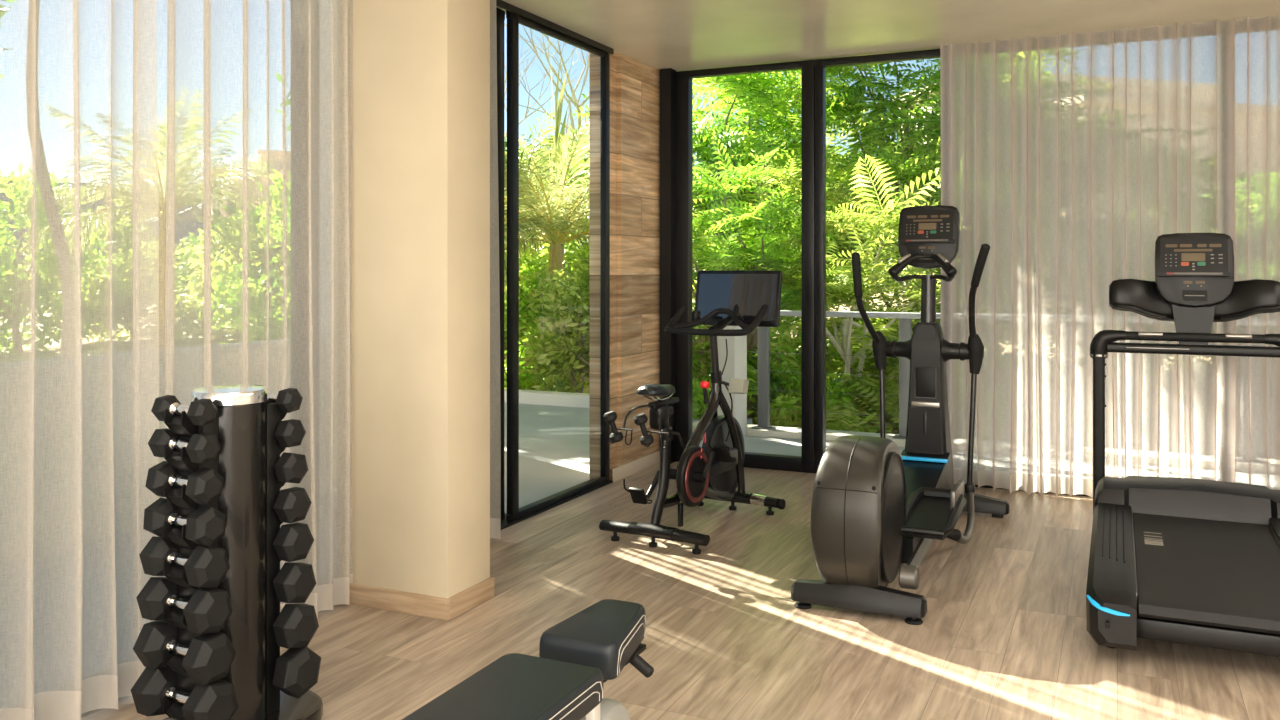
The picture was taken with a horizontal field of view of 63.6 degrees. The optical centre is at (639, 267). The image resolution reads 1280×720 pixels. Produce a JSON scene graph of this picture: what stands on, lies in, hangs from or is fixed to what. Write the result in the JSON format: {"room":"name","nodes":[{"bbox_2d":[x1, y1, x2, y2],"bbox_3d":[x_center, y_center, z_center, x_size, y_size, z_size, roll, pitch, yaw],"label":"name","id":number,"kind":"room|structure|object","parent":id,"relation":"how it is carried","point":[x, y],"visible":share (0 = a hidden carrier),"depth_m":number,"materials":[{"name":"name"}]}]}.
{"room":"gym","nodes":[
{"label":"gym","id":0,"kind":"room"},
{"bbox_2d":[337,0,489,597],"bbox_3d":[-0.956,-0.015,4.369,0.560,2.830,0.310,0,0,25],"label":"column","id":1,"kind":"structure","parent":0,"point":[420,236],"depth_m":4.22,"materials":[{"name":"beige paint"}]},
{"bbox_2d":[349,583,449,620],"bbox_3d":[-1.022,1.357,4.223,0.582,0.085,0.014,0,0,25],"label":"baseboard","id":2,"kind":"structure","parent":1,"relation":"attached to","point":[416,604],"depth_m":4.19,"materials":[{"name":"brown wood"}]},
{"bbox_2d":[448,576,493,619],"bbox_3d":[-0.694,1.357,4.258,0.016,0.085,0.322,0,0,25],"label":"baseboard","id":3,"kind":"structure","parent":1,"relation":"attached to","point":[461,602],"depth_m":4.24,"materials":[{"name":"brown wood"}]},
{"bbox_2d":[590,52,659,480],"bbox_3d":[-0.083,-0.015,7.158,0.164,2.830,0.835,0,0,25],"label":"wall","id":4,"kind":"structure","parent":0,"point":[641,81],"depth_m":6.98,"materials":[{"name":"brown wood"}]},
{"bbox_2d":[490,0,613,53],"bbox_3d":[-0.667,-1.413,5.690,0.015,0.035,2.330,0,0,25],"label":"trim","id":5,"kind":"structure","parent":4,"relation":"attached to","point":[502,4],"depth_m":6.01,"materials":[{"name":"black metal"}]},
{"bbox_2d":[501,479,612,529],"bbox_3d":[-0.801,1.396,5.573,0.150,0.016,2.645,0,0,25],"label":"trim","id":6,"kind":"structure","parent":4,"relation":"attached to","point":[504,524],"depth_m":6.09,"materials":[{"name":"black metal"}]},
{"bbox_2d":[506,10,609,520],"bbox_3d":[-0.468,-0.010,6.212,0.040,2.820,1.205,0,0,25],"label":"window frame","id":7,"kind":"structure","parent":4,"relation":"in","point":[513,20],"depth_m":5.72,"materials":[{"name":"black metal"}]},
{"bbox_2d":[612,450,659,481],"bbox_3d":[-0.011,1.357,7.111,0.014,0.085,0.780,0,0,25],"label":"baseboard","id":8,"kind":"structure","parent":4,"relation":"attached to","point":[620,472],"depth_m":7.05,"materials":[{"name":"beige wood"}]},
{"bbox_2d":[0,403,1279,719],"bbox_3d":[-2.894,1.460,3.155,16.100,0.120,15.300,0,0,25],"label":"floor","id":9,"kind":"structure","parent":0,"point":[1003,634],"depth_m":4.00,"materials":[{"name":"brown wood"}]},
{"bbox_2d":[0,339,283,563],"bbox_3d":[-4.618,0.985,1.770,0.170,1.030,11.340,0,0,25],"label":"wall","id":10,"kind":"structure","parent":9,"relation":"on","point":[234,358],"depth_m":5.37,"materials":[{"name":"white concrete"}]},
{"bbox_2d":[61,0,312,687],"bbox_3d":[-2.514,-0.010,1.855,0.064,2.820,5.460,0,0,25],"label":"window","id":11,"kind":"structure","parent":9,"relation":"on","point":[303,225],"depth_m":4.27,"materials":[{"name":"black metal"}]},
{"bbox_2d":[291,5,504,583],"bbox_3d":[-1.101,-0.010,5.009,0.064,2.820,1.570,0,0,25],"label":"door","id":12,"kind":"structure","parent":11,"relation":"attached to","point":[500,14],"depth_m":5.66,"materials":[{"name":"black metal"}]},
{"bbox_2d":[163,385,322,719],"bbox_3d":[-1.227,0.879,3.090,0.360,1.042,0.560,0,0,31],"label":"dumbbell rack","id":13,"kind":"object","parent":9,"relation":"on","point":[245,424],"visible":0.72,"depth_m":3.02,"materials":[{"name":"black paint"}]},
{"bbox_2d":[131,666,237,719],"bbox_3d":[-1.306,1.232,2.959,0.326,0.145,0.147,0,0,31],"label":"dumbbell","id":14,"kind":"object","parent":13,"relation":"on","point":[216,700],"visible":0.9,"depth_m":2.94,"materials":[{"name":"black rubber"}]},
{"bbox_2d":[151,395,217,425],"bbox_3d":[-1.306,0.407,2.959,0.224,0.072,0.077,0,0,31],"label":"dumbbell","id":15,"kind":"object","parent":13,"relation":"on","point":[201,412],"visible":0.94,"depth_m":2.92,"materials":[{"name":"black rubber"}]},
{"bbox_2d":[133,620,235,685],"bbox_3d":[-1.306,1.095,2.959,0.311,0.124,0.142,0,0,31],"label":"dumbbell","id":16,"kind":"object","parent":13,"relation":"on","point":[208,658],"visible":0.92,"depth_m":2.91,"materials":[{"name":"black rubber"}]},
{"bbox_2d":[136,577,232,633],"bbox_3d":[-1.306,0.964,2.959,0.297,0.127,0.128,0,0,31],"label":"dumbbell","id":17,"kind":"object","parent":13,"relation":"on","point":[207,611],"visible":0.95,"depth_m":2.91,"materials":[{"name":"black rubber"}]},
{"bbox_2d":[139,536,229,586],"bbox_3d":[-1.306,0.840,2.959,0.282,0.117,0.118,0,0,31],"label":"dumbbell","id":18,"kind":"object","parent":13,"relation":"on","point":[206,566],"visible":0.92,"depth_m":2.91,"materials":[{"name":"black rubber"}]},
{"bbox_2d":[143,497,225,546],"bbox_3d":[-1.306,0.727,2.959,0.268,0.112,0.101,0,0,31],"label":"dumbbell","id":19,"kind":"object","parent":13,"relation":"on","point":[205,525],"visible":0.97,"depth_m":2.91,"materials":[{"name":"black rubber"}]},
{"bbox_2d":[145,461,223,504],"bbox_3d":[-1.306,0.614,2.959,0.253,0.099,0.096,0,0,31],"label":"dumbbell","id":20,"kind":"object","parent":13,"relation":"on","point":[203,486],"visible":0.94,"depth_m":2.91,"materials":[{"name":"black rubber"}]},
{"bbox_2d":[148,428,220,462],"bbox_3d":[-1.306,0.508,2.959,0.239,0.081,0.090,0,0,31],"label":"dumbbell","id":21,"kind":"object","parent":13,"relation":"on","point":[203,447],"visible":0.94,"depth_m":2.92,"materials":[{"name":"black rubber"}]},
{"bbox_2d":[257,385,302,412],"bbox_3d":[-1.149,0.407,3.220,0.224,0.072,0.077,0,0,31],"label":"dumbbell","id":22,"kind":"object","parent":13,"relation":"on","point":[288,400],"visible":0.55,"depth_m":3.16,"materials":[{"name":"black rubber"}]},
{"bbox_2d":[274,419,305,447],"bbox_3d":[-1.149,0.508,3.220,0.239,0.079,0.090,0,0,31],"label":"dumbbell","id":23,"kind":"object","parent":13,"relation":"on","point":[289,433],"visible":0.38,"depth_m":3.15,"materials":[{"name":"black rubber"}]},
{"bbox_2d":[274,452,307,483],"bbox_3d":[-1.149,0.614,3.220,0.253,0.097,0.098,0,0,31],"label":"dumbbell","id":24,"kind":"object","parent":13,"relation":"on","point":[290,467],"visible":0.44,"depth_m":3.14,"materials":[{"name":"black rubber"}]},
{"bbox_2d":[273,487,311,522],"bbox_3d":[-1.149,0.727,3.220,0.268,0.098,0.112,0,0,31],"label":"dumbbell","id":25,"kind":"object","parent":13,"relation":"on","point":[291,505],"visible":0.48,"depth_m":3.14,"materials":[{"name":"black rubber"}]},
{"bbox_2d":[273,522,313,561],"bbox_3d":[-1.149,0.840,3.220,0.282,0.110,0.122,0,0,31],"label":"dumbbell","id":26,"kind":"object","parent":13,"relation":"on","point":[293,541],"visible":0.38,"depth_m":3.13,"materials":[{"name":"black rubber"}]},
{"bbox_2d":[273,562,315,602],"bbox_3d":[-1.149,0.964,3.220,0.297,0.127,0.128,0,0,31],"label":"dumbbell","id":27,"kind":"object","parent":13,"relation":"on","point":[294,582],"visible":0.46,"depth_m":3.13,"materials":[{"name":"black rubber"}]},
{"bbox_2d":[272,603,318,648],"bbox_3d":[-1.149,1.095,3.220,0.311,0.136,0.138,0,0,31],"label":"dumbbell","id":28,"kind":"object","parent":13,"relation":"on","point":[295,626],"visible":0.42,"depth_m":3.13,"materials":[{"name":"black rubber"}]},
{"bbox_2d":[272,646,320,697],"bbox_3d":[-1.149,1.232,3.220,0.326,0.148,0.144,0,0,31],"label":"dumbbell","id":29,"kind":"object","parent":13,"relation":"on","point":[296,671],"visible":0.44,"depth_m":3.12,"materials":[{"name":"black rubber"}]},
{"bbox_2d":[320,0,336,482],"bbox_3d":[-1.741,-0.725,7.629,0.120,4.450,1.710,0,0,25],"label":"wall","id":30,"kind":"structure","parent":9,"relation":"on","point":[327,294],"depth_m":6.83,"materials":[{"name":"grey"}]},
{"bbox_2d":[402,599,653,719],"bbox_3d":[-0.357,1.173,2.208,0.500,0.454,1.616,0,0,25],"label":"weight bench","id":31,"kind":"object","parent":9,"relation":"on","point":[591,647],"visible":1,"depth_m":2.47,"materials":[{"name":"black leather"}]},
{"bbox_2d":[504,389,589,407],"bbox_3d":[-3.147,1.500,11.809,8.380,0.400,0.200,0,0,25],"label":"curb","id":32,"kind":"object","parent":9,"relation":"on","point":[552,398],"depth_m":10.68,"materials":[{"name":"white concrete"}]},
{"bbox_2d":[599,270,785,553],"bbox_3d":[0.293,0.708,5.570,0.606,1.385,1.192,0,0,31],"label":"exercise bike","id":33,"kind":"object","parent":9,"relation":"on","point":[748,300],"visible":1,"depth_m":5.75,"materials":[{"name":"black plastic"}]},
{"bbox_2d":[603,411,623,442],"bbox_3d":[-0.131,0.785,5.105,0.101,0.156,0.067,0,0,-5],"label":"dumbbell","id":34,"kind":"object","parent":33,"relation":"attached to","point":[615,436],"visible":1,"depth_m":5.08,"materials":[{"name":"black rubber"}]},
{"bbox_2d":[633,413,653,445],"bbox_3d":[0.018,0.785,5.016,0.101,0.156,0.067,0,0,-5],"label":"dumbbell","id":35,"kind":"object","parent":33,"relation":"attached to","point":[646,439],"visible":1,"depth_m":5.00,"materials":[{"name":"black rubber"}]},
{"bbox_2d":[791,205,1009,624],"bbox_3d":[1.286,0.526,5.049,0.800,1.748,2.115,0,0,25],"label":"elliptical trainer","id":36,"kind":"object","parent":9,"relation":"on","point":[876,508],"visible":1,"depth_m":4.63,"materials":[{"name":"black metal"}]},
{"bbox_2d":[1086,233,1279,656],"bbox_3d":[2.370,0.613,4.318,0.939,1.574,1.993,0,0,25],"label":"treadmill","id":37,"kind":"object","parent":9,"relation":"on","point":[1189,561],"visible":1,"depth_m":4.64,"materials":[{"name":"black plastic"}]},
{"bbox_2d":[490,0,1279,71],"bbox_3d":[1.451,-1.605,1.984,7.230,0.350,9.220,0,0,25],"label":"ceiling","id":38,"kind":"structure","parent":0,"point":[678,35],"depth_m":5.99,"materials":[{"name":"white paint"}]},
{"bbox_2d":[0,0,158,719],"bbox_3d":[-2.240,-0.019,2.022,0.144,2.814,3.015,0,0,25],"label":"sheer curtain","id":39,"kind":"object","parent":38,"relation":"hanging from","point":[82,691],"visible":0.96,"depth_m":3.12,"materials":[{"name":"fabric"}]},
{"bbox_2d":[132,0,353,677],"bbox_3d":[-1.423,-0.019,3.834,0.096,2.814,1.066,0,0,26],"label":"sheer curtain","id":40,"kind":"object","parent":38,"relation":"hanging from","point":[182,192],"visible":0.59,"depth_m":3.85,"materials":[{"name":"fabric"}]},
{"bbox_2d":[490,0,500,538],"bbox_3d":[-0.919,-0.019,4.956,0.112,2.814,0.736,0,0,28],"label":"sheer curtain","id":41,"kind":"object","parent":38,"relation":"hanging from","point":[495,522],"visible":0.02,"depth_m":5.27,"materials":[{"name":"fabric"}]},
{"bbox_2d":[940,28,1113,498],"bbox_3d":[2.373,-0.019,6.385,1.016,2.814,0.170,0,0,25],"label":"sheer curtain","id":42,"kind":"object","parent":38,"relation":"hanging from","point":[1039,444],"visible":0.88,"depth_m":6.39,"materials":[{"name":"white off-white sheer fabric"}]},
{"bbox_2d":[1112,14,1279,489],"bbox_3d":[4.585,-0.019,5.358,3.887,2.814,0.181,0,0,25],"label":"sheer curtain","id":43,"kind":"object","parent":38,"relation":"hanging from","point":[1229,445],"visible":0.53,"depth_m":6.01,"materials":[{"name":"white off-white sheer fabric"}]},
{"bbox_3d":[4.706,-0.015,0.469,0.150,2.830,9.200,0,0,25],"label":"wall","id":44,"kind":"structure","parent":0,"visible":0},
{"bbox_2d":[660,37,1224,496],"bbox_3d":[3.342,-0.015,6.041,7.000,2.830,0.172,0,0,25],"label":"window","id":45,"kind":"structure","parent":44,"relation":"in","point":[813,72],"depth_m":7.19,"materials":[{"name":"black metal"}]},
{"label":"outside","id":46,"kind":"structure","parent":0,"visible":0},
{"bbox_2d":[0,268,1271,446],"bbox_3d":[22.432,0.630,60.467,110.000,4.984,111.400,0,0,25],"label":"ground","id":47,"kind":"structure","parent":46,"point":[52,354],"depth_m":20.95,"materials":[{"name":"green plant"}]},
{"bbox_2d":[0,162,104,353],"bbox_3d":[-12.375,0.026,19.756,3.941,4.103,4.613,0,0,-34],"label":"broadleaf tree","id":48,"kind":"object","parent":47,"relation":"on","point":[7,209],"visible":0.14,"depth_m":19.81,"materials":[{"name":"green plant"}]},
{"bbox_2d":[1,206,229,342],"bbox_3d":[-10.605,0.326,22.050,4.905,3.560,3.990,0,0,-15],"label":"broadleaf tree","id":49,"kind":"object","parent":47,"relation":"on","point":[97,307],"visible":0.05,"depth_m":21.15,"materials":[{"name":"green plant"}]},
{"bbox_2d":[22,90,277,348],"bbox_3d":[-7.685,-0.338,17.128,4.031,5.083,4.303,0,0,-15],"label":"palm tree","id":50,"kind":"object","parent":47,"relation":"on","point":[161,297],"visible":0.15,"depth_m":16.89,"materials":[{"name":"green plant"}]},
{"bbox_2d":[89,211,242,326],"bbox_3d":[-10.009,0.283,24.120,4.720,3.202,5.682,0,0,-17],"label":"broadleaf tree","id":51,"kind":"object","parent":47,"relation":"on","point":[239,211],"visible":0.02,"depth_m":23.07,"materials":[{"name":"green plant"}]},
{"bbox_2d":[153,209,282,341],"bbox_3d":[-7.552,0.186,20.999,4.322,3.815,4.500,0,0,25],"label":"broadleaf tree","id":52,"kind":"object","parent":47,"relation":"on","point":[236,231],"visible":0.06,"depth_m":19.32,"materials":[{"name":"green plant"}]},
{"bbox_2d":[202,172,283,343],"bbox_3d":[-5.795,-0.196,18.028,4.269,3.817,3.587,0,0,25],"label":"broadleaf tree","id":53,"kind":"object","parent":47,"relation":"on","point":[234,304],"visible":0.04,"depth_m":17.17,"materials":[{"name":"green plant"}]},
{"bbox_2d":[219,150,282,219],"bbox_3d":[-17.391,-1.440,48.757,5.500,7.680,6.300,0,0,-23],"label":"tree","id":54,"kind":"object","parent":47,"relation":"on","point":[260,152],"visible":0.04,"depth_m":45.74,"materials":[{"name":"green plant"}]},
{"bbox_2d":[276,74,521,277],"bbox_3d":[-2.806,-0.541,12.030,2.859,5.910,2.694,0,0,7],"label":"broadleaf tree","id":55,"kind":"object","parent":47,"relation":"on","point":[505,142],"visible":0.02,"depth_m":12.02,"materials":[{"name":"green plant"}]},
{"bbox_2d":[504,235,576,390],"bbox_3d":[-1.586,0.696,12.429,2.231,2.358,2.328,0,0,-5],"label":"leafy bush","id":56,"kind":"object","parent":47,"relation":"on","point":[526,314],"visible":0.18,"depth_m":12.24,"materials":[{"name":"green plant"}]},
{"bbox_2d":[504,128,586,348],"bbox_3d":[-2.741,-0.407,18.928,4.557,4.328,3.944,0,0,9],"label":"broadleaf tree","id":57,"kind":"object","parent":47,"relation":"on","point":[521,142],"visible":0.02,"depth_m":18.05,"materials":[{"name":"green plant"}]},
{"bbox_2d":[504,63,589,387],"bbox_3d":[-0.953,-0.383,12.484,3.409,4.375,4.135,0,0,25],"label":"palm tree","id":58,"kind":"object","parent":47,"relation":"on","point":[554,231],"visible":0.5,"depth_m":12.15,"materials":[{"name":"green plant"}]},
{"bbox_2d":[504,246,589,393],"bbox_3d":[-0.535,0.784,11.841,1.892,2.190,1.831,0,0,32],"label":"leafy bush","id":59,"kind":"object","parent":47,"relation":"on","point":[572,290],"visible":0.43,"depth_m":11.53,"materials":[{"name":"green plant"}]},
{"bbox_2d":[504,110,589,372],"bbox_3d":[-1.724,-0.182,14.458,3.818,3.972,3.107,0,0,25],"label":"palm tree","id":60,"kind":"object","parent":47,"relation":"on","point":[547,142],"visible":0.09,"depth_m":14.45,"materials":[{"name":"green plant"}]},
{"bbox_2d":[504,38,589,156],"bbox_3d":[-2.481,-1.949,24.297,6.844,7.109,4.853,0,0,-40],"label":"bare tree","id":61,"kind":"object","parent":47,"relation":"on","point":[531,62],"visible":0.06,"depth_m":25.07,"materials":[{"name":"green plant"}]},
{"bbox_2d":[504,132,698,361],"bbox_3d":[-0.962,-0.140,16.843,4.149,4.052,3.800,0,0,35],"label":"broadleaf tree","id":62,"kind":"object","parent":47,"relation":"on","point":[533,252],"visible":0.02,"depth_m":16.33,"materials":[{"name":"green plant"}]},
{"bbox_2d":[504,23,770,271],"bbox_3d":[0.049,-2.069,20.151,5.901,7.354,4.365,0,0,-18],"label":"bare tree","id":63,"kind":"object","parent":47,"relation":"on","point":[575,102],"visible":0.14,"depth_m":19.73,"materials":[{"name":"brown plant"}]},
{"bbox_2d":[535,70,856,375],"bbox_3d":[0.883,-0.930,15.029,4.588,5.359,4.414,0,0,11],"label":"feathery tree","id":64,"kind":"object","parent":47,"relation":"on","point":[702,140],"visible":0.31,"depth_m":14.45,"materials":[{"name":"green plant"}]},
{"bbox_2d":[693,338,710,382],"bbox_3d":[0.843,1.211,12.428,0.990,1.250,1.088,0,0,8],"label":"shrub","id":65,"kind":"object","parent":47,"relation":"on","point":[696,343],"visible":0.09,"depth_m":12.18,"materials":[{"name":"green plant"}]},
{"bbox_2d":[693,325,756,414],"bbox_3d":[1.060,1.216,12.093,0.981,1.440,0.972,0,0,25],"label":"shrub","id":66,"kind":"object","parent":47,"relation":"on","point":[703,339],"visible":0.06,"depth_m":12.00,"materials":[{"name":"green plant"}]},
{"bbox_2d":[693,376,757,418],"bbox_3d":[0.561,1.449,10.016,1.139,1.017,1.047,0,0,-13],"label":"shrub","id":67,"kind":"object","parent":47,"relation":"on","point":[699,407],"visible":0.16,"depth_m":9.70,"materials":[{"name":"green plant"}]},
{"bbox_2d":[693,136,841,417],"bbox_3d":[1.058,0.255,11.034,2.626,3.319,2.622,0,0,36],"label":"feathery tree","id":68,"kind":"object","parent":47,"relation":"on","point":[754,225],"visible":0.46,"depth_m":10.66,"materials":[{"name":"green plant"}]},
{"bbox_2d":[693,127,850,270],"bbox_3d":[3.342,-1.059,23.731,4.528,4.594,4.877,0,0,-1],"label":"feathery tree","id":69,"kind":"object","parent":47,"relation":"on","point":[829,127],"visible":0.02,"depth_m":23.85,"materials":[{"name":"green plant"}]},
{"bbox_2d":[751,327,800,426],"bbox_3d":[1.525,1.224,11.060,1.021,1.240,1.119,0,0,-44],"label":"shrub","id":70,"kind":"object","parent":47,"relation":"on","point":[755,404],"visible":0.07,"depth_m":10.95,"materials":[{"name":"green plant"}]},
{"bbox_2d":[693,134,898,361],"bbox_3d":[1.885,0.072,13.150,2.875,3.296,2.881,0,0,13],"label":"feathery tree","id":71,"kind":"object","parent":47,"relation":"on","point":[792,179],"visible":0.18,"depth_m":12.69,"materials":[{"name":"green plant"}]},
{"bbox_2d":[693,62,904,287],"bbox_3d":[1.981,-2.187,18.158,5.812,7.362,5.689,0,0,28],"label":"feathery tree","id":72,"kind":"object","parent":47,"relation":"on","point":[715,83],"visible":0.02,"depth_m":17.68,"materials":[{"name":"green plant"}]},
{"bbox_2d":[695,58,940,306],"bbox_3d":[4.100,-2.404,16.994,6.478,7.895,6.175,0,0,12],"label":"feathery tree","id":73,"kind":"object","parent":47,"relation":"on","point":[854,104],"visible":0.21,"depth_m":15.98,"materials":[{"name":"green plant"}]},
{"bbox_2d":[757,369,879,431],"bbox_3d":[1.758,1.443,10.193,1.249,0.941,1.196,0,0,25],"label":"shrub","id":74,"kind":"object","parent":47,"relation":"on","point":[787,404],"visible":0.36,"depth_m":9.95,"materials":[{"name":"green plant"}]},
{"bbox_2d":[797,323,839,375],"bbox_3d":[2.397,1.118,12.656,1.111,1.186,1.083,0,0,-43],"label":"shrub","id":75,"kind":"object","parent":47,"relation":"on","point":[830,356],"visible":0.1,"depth_m":12.48,"materials":[{"name":"green plant"}]},
{"bbox_2d":[719,154,960,433],"bbox_3d":[2.179,0.490,10.503,2.933,3.138,2.754,0,0,-11],"label":"feathery tree","id":76,"kind":"object","parent":47,"relation":"on","point":[848,334],"visible":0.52,"depth_m":10.35,"materials":[{"name":"green plant"}]},
{"bbox_2d":[829,336,894,423],"bbox_3d":[2.557,1.312,11.723,1.038,1.201,1.020,0,0,-24],"label":"shrub","id":77,"kind":"object","parent":47,"relation":"on","point":[836,364],"visible":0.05,"depth_m":11.55,"materials":[{"name":"green plant"}]},
{"bbox_2d":[859,359,898,418],"bbox_3d":[2.791,1.397,11.388,1.238,0.906,1.059,0,0,-41],"label":"shrub","id":78,"kind":"object","parent":47,"relation":"on","point":[874,367],"visible":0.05,"depth_m":11.34,"materials":[{"name":"green plant"}]},
{"bbox_2d":[865,358,898,433],"bbox_3d":[2.825,1.357,10.864,1.011,1.287,0.886,0,0,25],"label":"shrub","id":79,"kind":"object","parent":47,"relation":"on","point":[894,430],"visible":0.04,"depth_m":10.77,"materials":[{"name":"green plant"}]},
{"bbox_2d":[885,365,898,432],"bbox_3d":[3.003,1.267,10.405,1.179,1.240,0.905,0,0,-38],"label":"shrub","id":80,"kind":"object","parent":47,"relation":"on","point":[891,399],"visible":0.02,"depth_m":10.32,"materials":[{"name":"green plant"}]},
{"bbox_2d":[770,136,1050,340],"bbox_3d":[3.343,-0.040,13.351,2.970,3.548,3.214,0,0,-14],"label":"feathery tree","id":81,"kind":"object","parent":47,"relation":"on","point":[907,163],"visible":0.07,"depth_m":13.63,"materials":[{"name":"green plant"}]},
{"bbox_2d":[890,380,1002,422],"bbox_3d":[2.984,1.377,10.050,1.196,0.954,0.962,0,0,25],"label":"shrub","id":82,"kind":"object","parent":47,"relation":"on","point":[897,386],"visible":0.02,"depth_m":10.01,"materials":[{"name":"green plant"}]},
{"bbox_2d":[852,82,1149,349],"bbox_3d":[4.733,-0.634,14.813,4.333,5.284,5.732,0,0,-23],"label":"feathery tree","id":83,"kind":"object","parent":47,"relation":"on","point":[933,133],"visible":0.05,"depth_m":14.92,"materials":[{"name":"green plant"}]},
{"bbox_2d":[859,84,1257,302],"bbox_3d":[10.667,-1.540,28.184,7.200,6.280,10.400,0,0,-17],"label":"feathery tree","id":84,"kind":"object","parent":47,"relation":"on","point":[1204,84],"visible":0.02,"depth_m":27.07,"materials":[{"name":"green plant"}]},
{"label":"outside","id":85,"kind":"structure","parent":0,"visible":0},
{"bbox_2d":[0,163,850,293],"bbox_3d":[-69.941,-4.931,123.461,177.418,24.662,236.325,0,0,25],"label":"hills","id":86,"kind":"structure","parent":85,"point":[90,206],"depth_m":146.50,"materials":[{"name":"green plant"}]},
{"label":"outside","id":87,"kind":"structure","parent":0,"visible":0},
{"bbox_2d":[40,142,74,357],"bbox_3d":[-6.805,-3.062,11.610,2.396,10.954,2.498,0,0,25],"label":"broadleaf tree","id":88,"kind":"object","parent":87,"point":[42,181],"visible":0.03,"depth_m":11.72,"materials":[{"name":"grey plant"}]},
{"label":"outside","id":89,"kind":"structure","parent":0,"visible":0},
{"bbox_2d":[699,436,960,455],"bbox_3d":[3.993,1.540,6.758,8.420,0.220,1.620,0,0,25],"label":"floor","id":90,"kind":"structure","parent":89,"point":[780,446],"depth_m":8.32,"materials":[{"name":"grey concrete"}]},
{"bbox_2d":[717,326,746,436],"bbox_3d":[0.755,0.905,8.690,0.200,1.050,0.310,0,0,25],"label":"pier","id":91,"kind":"structure","parent":90,"relation":"on","point":[736,364],"depth_m":8.56,"materials":[{"name":"white concrete"}]},
{"bbox_2d":[693,421,905,446],"bbox_3d":[4.278,1.400,7.376,8.420,0.060,0.260,0,0,25],"label":"curb","id":92,"kind":"object","parent":90,"relation":"on","point":[778,432],"visible":0.18,"depth_m":8.65,"materials":[{"name":"white concrete"}]},
{"bbox_2d":[751,310,1241,438],"bbox_3d":[4.452,0.865,7.251,7.800,1.010,0.120,0,0,25],"label":"balcony railing","id":93,"kind":"object","parent":92,"relation":"on","point":[905,319],"visible":0.36,"depth_m":8.50,"materials":[{"name":"grey metal"}]},
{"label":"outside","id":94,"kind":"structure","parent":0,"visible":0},
{"label":"ground","id":95,"kind":"structure","parent":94,"visible":0},
{"bbox_2d":[0,0,12,77],"bbox_3d":[-9.675,-3.442,11.010,8.111,11.736,7.791,0,0,-8],"label":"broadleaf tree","id":96,"kind":"object","parent":95,"relation":"on","point":[4,9],"visible":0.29,"depth_m":13.63,"materials":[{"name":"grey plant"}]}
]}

